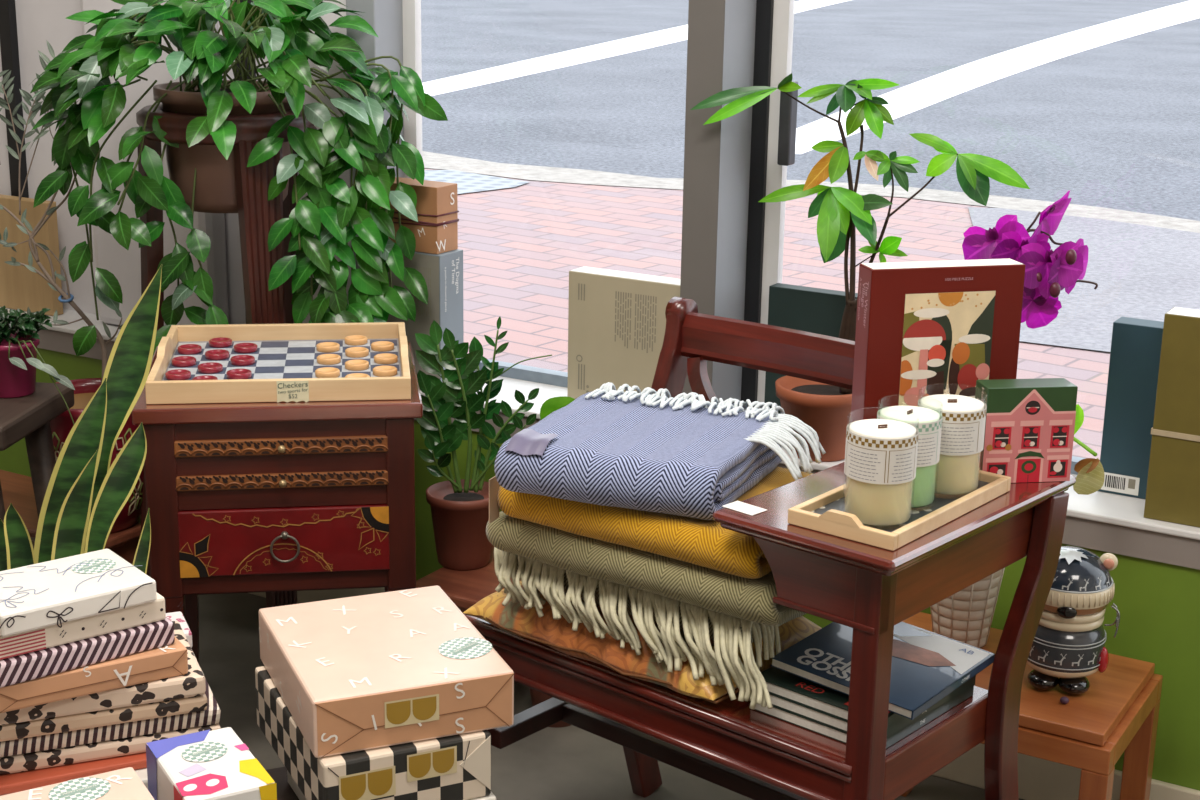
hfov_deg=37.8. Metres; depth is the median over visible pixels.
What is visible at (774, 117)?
window
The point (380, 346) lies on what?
checker piece
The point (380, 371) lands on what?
checker piece
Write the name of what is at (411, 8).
window
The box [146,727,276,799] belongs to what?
gift
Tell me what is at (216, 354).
checker piece
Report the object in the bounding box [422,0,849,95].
road marking
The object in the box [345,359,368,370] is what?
checker piece
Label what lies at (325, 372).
checker piece
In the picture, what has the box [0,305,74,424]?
potted plant
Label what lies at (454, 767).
gift
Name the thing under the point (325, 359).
checker piece
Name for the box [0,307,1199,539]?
window sill
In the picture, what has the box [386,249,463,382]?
game box
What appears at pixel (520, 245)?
sidewalk
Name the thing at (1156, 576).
wall
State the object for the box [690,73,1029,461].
potted plant
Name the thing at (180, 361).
checker piece
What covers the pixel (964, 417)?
candle
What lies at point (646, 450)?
folded throw
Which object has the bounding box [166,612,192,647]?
gift
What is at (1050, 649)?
print
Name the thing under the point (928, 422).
candle
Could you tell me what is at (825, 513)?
serving tray
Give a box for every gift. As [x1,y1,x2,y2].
[0,549,156,636]
[0,592,183,659]
[0,618,174,687]
[0,621,205,724]
[0,636,187,712]
[0,648,220,756]
[0,694,207,741]
[0,723,220,774]
[0,752,146,794]
[0,767,153,799]
[0,768,147,795]
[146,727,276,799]
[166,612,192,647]
[255,666,490,799]
[259,586,513,757]
[287,770,495,799]
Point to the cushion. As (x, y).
(559, 635)
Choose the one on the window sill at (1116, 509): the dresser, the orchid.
the orchid
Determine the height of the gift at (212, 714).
0.024 m
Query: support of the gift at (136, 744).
on the gift at (31, 779)
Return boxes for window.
[402,0,567,387]
[741,0,1085,474]
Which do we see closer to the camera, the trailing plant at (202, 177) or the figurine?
the figurine
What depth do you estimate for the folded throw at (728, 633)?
2.29 m
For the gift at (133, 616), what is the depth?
2.13 m
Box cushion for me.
[463,581,821,703]
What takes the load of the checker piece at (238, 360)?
on the tray at (285, 352)
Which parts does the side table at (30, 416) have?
leg, seat, leg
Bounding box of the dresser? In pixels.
[131,341,422,664]
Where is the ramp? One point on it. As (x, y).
(467, 182)
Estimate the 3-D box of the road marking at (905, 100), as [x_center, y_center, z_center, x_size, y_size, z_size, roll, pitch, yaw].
[11.630,-7.661,34.036,22.353,0.001,49.964,1,15,0]
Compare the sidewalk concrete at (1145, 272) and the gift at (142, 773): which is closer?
the gift at (142, 773)
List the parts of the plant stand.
leg, leg, leg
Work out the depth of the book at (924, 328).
2.31 m
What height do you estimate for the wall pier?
1.985 m
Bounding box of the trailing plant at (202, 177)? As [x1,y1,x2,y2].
[30,0,447,355]
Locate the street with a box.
[421,0,1199,194]
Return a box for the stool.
[901,612,1162,799]
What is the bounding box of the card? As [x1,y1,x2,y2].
[722,501,766,515]
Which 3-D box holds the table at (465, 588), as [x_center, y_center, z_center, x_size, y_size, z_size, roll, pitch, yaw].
[-0.186,0.433,3.188,0.180,0.270,0.310,10,18,29]
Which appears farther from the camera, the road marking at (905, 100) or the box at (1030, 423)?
the road marking at (905, 100)
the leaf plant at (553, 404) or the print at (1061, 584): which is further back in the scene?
the leaf plant at (553, 404)
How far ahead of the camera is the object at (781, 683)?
2.21 m
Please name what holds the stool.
on the floor
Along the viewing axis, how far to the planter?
2.69 m
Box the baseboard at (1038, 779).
[250,587,1199,799]
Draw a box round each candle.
[844,419,918,525]
[877,406,942,507]
[917,394,986,494]
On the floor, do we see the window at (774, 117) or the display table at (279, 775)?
the display table at (279, 775)
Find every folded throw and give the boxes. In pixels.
[486,511,800,625]
[489,382,825,522]
[494,547,806,708]
[497,467,811,578]
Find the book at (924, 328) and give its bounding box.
[850,258,1025,422]
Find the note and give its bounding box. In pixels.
[277,381,308,402]
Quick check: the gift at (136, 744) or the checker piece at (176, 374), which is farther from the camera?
the checker piece at (176, 374)
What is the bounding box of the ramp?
[424,170,528,193]
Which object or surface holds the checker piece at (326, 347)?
on the tray at (285, 352)
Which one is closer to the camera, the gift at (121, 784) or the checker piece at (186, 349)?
the gift at (121, 784)
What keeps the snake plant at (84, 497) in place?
on the floor
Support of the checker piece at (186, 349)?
on the tray at (285, 352)
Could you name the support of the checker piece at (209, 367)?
on the tray at (285, 352)
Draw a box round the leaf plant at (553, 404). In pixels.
[529,396,574,727]
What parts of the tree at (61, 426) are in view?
pot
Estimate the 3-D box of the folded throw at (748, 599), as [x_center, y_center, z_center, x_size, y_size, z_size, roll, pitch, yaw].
[0.113,0.194,2.402,0.465,0.058,0.301,12,19,34]
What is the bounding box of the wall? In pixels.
[0,329,1199,790]
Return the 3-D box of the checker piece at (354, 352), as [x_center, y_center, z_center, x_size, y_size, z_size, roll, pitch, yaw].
[-0.424,-0.083,3.056,0.041,0.010,0.041,1,15,0]
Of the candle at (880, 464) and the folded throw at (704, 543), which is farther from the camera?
the folded throw at (704, 543)
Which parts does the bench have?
leg, rail, seat, backrest rail, leg, rail, leg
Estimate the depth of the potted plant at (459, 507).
3.10 m
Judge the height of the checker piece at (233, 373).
0.010 m
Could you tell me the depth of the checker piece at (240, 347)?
3.06 m
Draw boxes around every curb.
[422,125,1199,220]
[422,151,1199,232]
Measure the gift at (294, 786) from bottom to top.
0.076 m
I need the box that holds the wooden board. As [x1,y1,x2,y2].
[0,194,62,315]
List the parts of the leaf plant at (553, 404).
pot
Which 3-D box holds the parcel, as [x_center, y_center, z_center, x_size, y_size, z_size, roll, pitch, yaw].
[-0.355,-0.357,3.385,0.150,0.128,0.077,10,18,29]
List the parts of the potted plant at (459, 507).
pot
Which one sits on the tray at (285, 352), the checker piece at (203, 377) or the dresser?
the checker piece at (203, 377)
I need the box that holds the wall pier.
[0,0,350,325]
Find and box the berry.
[1060,696,1068,703]
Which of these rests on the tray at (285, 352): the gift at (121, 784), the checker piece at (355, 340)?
the checker piece at (355, 340)
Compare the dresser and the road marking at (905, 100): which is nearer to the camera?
the dresser
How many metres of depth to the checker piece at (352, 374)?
2.89 m
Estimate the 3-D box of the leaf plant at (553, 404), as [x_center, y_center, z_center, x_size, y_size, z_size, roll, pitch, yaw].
[-0.074,0.286,3.098,0.116,0.604,0.116,1,15,0]
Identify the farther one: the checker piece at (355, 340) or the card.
the checker piece at (355, 340)
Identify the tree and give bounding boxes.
[0,41,142,533]
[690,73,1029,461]
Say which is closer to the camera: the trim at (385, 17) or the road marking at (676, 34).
the trim at (385, 17)
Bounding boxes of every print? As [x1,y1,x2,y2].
[1028,630,1105,669]
[1050,576,1112,593]
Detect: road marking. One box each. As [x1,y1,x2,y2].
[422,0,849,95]
[795,0,1199,153]
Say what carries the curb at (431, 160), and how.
on the street
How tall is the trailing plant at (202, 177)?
0.782 m
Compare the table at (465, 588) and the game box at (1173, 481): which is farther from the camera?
the table at (465, 588)
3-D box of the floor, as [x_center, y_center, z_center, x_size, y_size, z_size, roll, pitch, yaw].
[-1.044,1.147,1.119,5.900,0.040,5.400,10,18,29]
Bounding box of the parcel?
[380,177,458,253]
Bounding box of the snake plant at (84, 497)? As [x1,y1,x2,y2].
[0,264,161,573]
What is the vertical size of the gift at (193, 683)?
0.028 m
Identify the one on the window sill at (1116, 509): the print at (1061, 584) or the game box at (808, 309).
the game box at (808, 309)
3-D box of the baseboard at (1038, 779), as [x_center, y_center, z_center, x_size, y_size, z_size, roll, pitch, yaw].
[0.229,0.537,3.175,5.900,0.090,0.014,10,18,29]
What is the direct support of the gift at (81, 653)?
on the gift at (171, 660)
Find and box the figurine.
[1027,546,1119,694]
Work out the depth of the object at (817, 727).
2.21 m
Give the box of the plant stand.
[136,103,316,607]
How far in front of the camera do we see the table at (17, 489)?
3.55 m
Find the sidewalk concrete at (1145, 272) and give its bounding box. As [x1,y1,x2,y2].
[968,207,1199,351]
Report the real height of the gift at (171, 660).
0.040 m
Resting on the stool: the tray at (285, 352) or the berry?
the berry
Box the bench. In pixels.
[463,297,1075,799]
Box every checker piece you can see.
[165,369,190,379]
[171,356,195,366]
[178,344,201,354]
[192,375,217,379]
[198,362,222,373]
[205,349,228,359]
[209,337,231,347]
[226,369,251,378]
[230,355,254,365]
[234,343,257,352]
[315,367,339,377]
[316,342,339,352]
[317,354,340,364]
[344,335,366,345]
[345,347,368,357]
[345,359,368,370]
[345,373,369,376]
[371,341,393,351]
[373,365,396,376]
[374,353,397,363]
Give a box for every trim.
[0,0,28,197]
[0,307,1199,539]
[235,0,255,315]
[346,0,404,268]
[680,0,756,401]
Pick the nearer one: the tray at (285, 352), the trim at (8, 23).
the tray at (285, 352)
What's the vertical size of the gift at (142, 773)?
0.103 m
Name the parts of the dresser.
leg, leg, drawer, knob, drawer, knob, drawer, ring pull, leg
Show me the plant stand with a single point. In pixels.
(257, 215)
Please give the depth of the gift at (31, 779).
2.16 m
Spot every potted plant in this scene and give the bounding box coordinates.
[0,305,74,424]
[415,317,551,569]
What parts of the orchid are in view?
flower stem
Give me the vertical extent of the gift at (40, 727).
0.022 m
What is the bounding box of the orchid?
[962,191,1104,494]
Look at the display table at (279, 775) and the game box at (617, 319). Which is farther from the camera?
the game box at (617, 319)
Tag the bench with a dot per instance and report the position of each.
(867, 589)
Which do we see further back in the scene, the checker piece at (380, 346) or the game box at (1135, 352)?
the checker piece at (380, 346)
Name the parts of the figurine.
lid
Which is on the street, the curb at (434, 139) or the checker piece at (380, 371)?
the curb at (434, 139)
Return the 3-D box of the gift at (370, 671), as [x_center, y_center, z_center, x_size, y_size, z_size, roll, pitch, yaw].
[-0.283,0.343,2.269,0.256,0.077,0.316,-5,17,-22]
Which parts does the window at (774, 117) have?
handle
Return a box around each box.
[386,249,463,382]
[567,266,680,398]
[764,283,857,413]
[975,378,1077,482]
[1098,317,1163,498]
[1144,307,1199,526]
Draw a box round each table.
[0,382,74,548]
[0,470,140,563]
[266,766,298,799]
[416,545,520,612]
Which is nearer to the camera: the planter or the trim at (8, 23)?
the planter
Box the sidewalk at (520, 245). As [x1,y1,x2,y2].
[424,168,1109,459]
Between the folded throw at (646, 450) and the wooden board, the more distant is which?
the wooden board
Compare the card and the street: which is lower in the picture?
the card
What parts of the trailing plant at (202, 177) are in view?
pot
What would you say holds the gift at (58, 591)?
on the gift at (133, 616)
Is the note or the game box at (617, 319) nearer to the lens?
the note
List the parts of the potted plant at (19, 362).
pot, trailing stem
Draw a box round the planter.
[930,568,1004,647]
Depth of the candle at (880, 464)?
2.06 m
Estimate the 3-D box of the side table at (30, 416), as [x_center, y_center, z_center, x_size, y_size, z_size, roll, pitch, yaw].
[-1.181,0.264,3.214,0.360,0.551,0.300,3,15,7]
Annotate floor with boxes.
[199,593,1023,799]
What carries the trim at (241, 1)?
attached to the wall
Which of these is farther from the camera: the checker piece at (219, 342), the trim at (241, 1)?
the trim at (241, 1)
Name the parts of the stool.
leg, seat, frame, leg, leg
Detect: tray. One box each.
[145,322,410,403]
[788,470,1010,550]

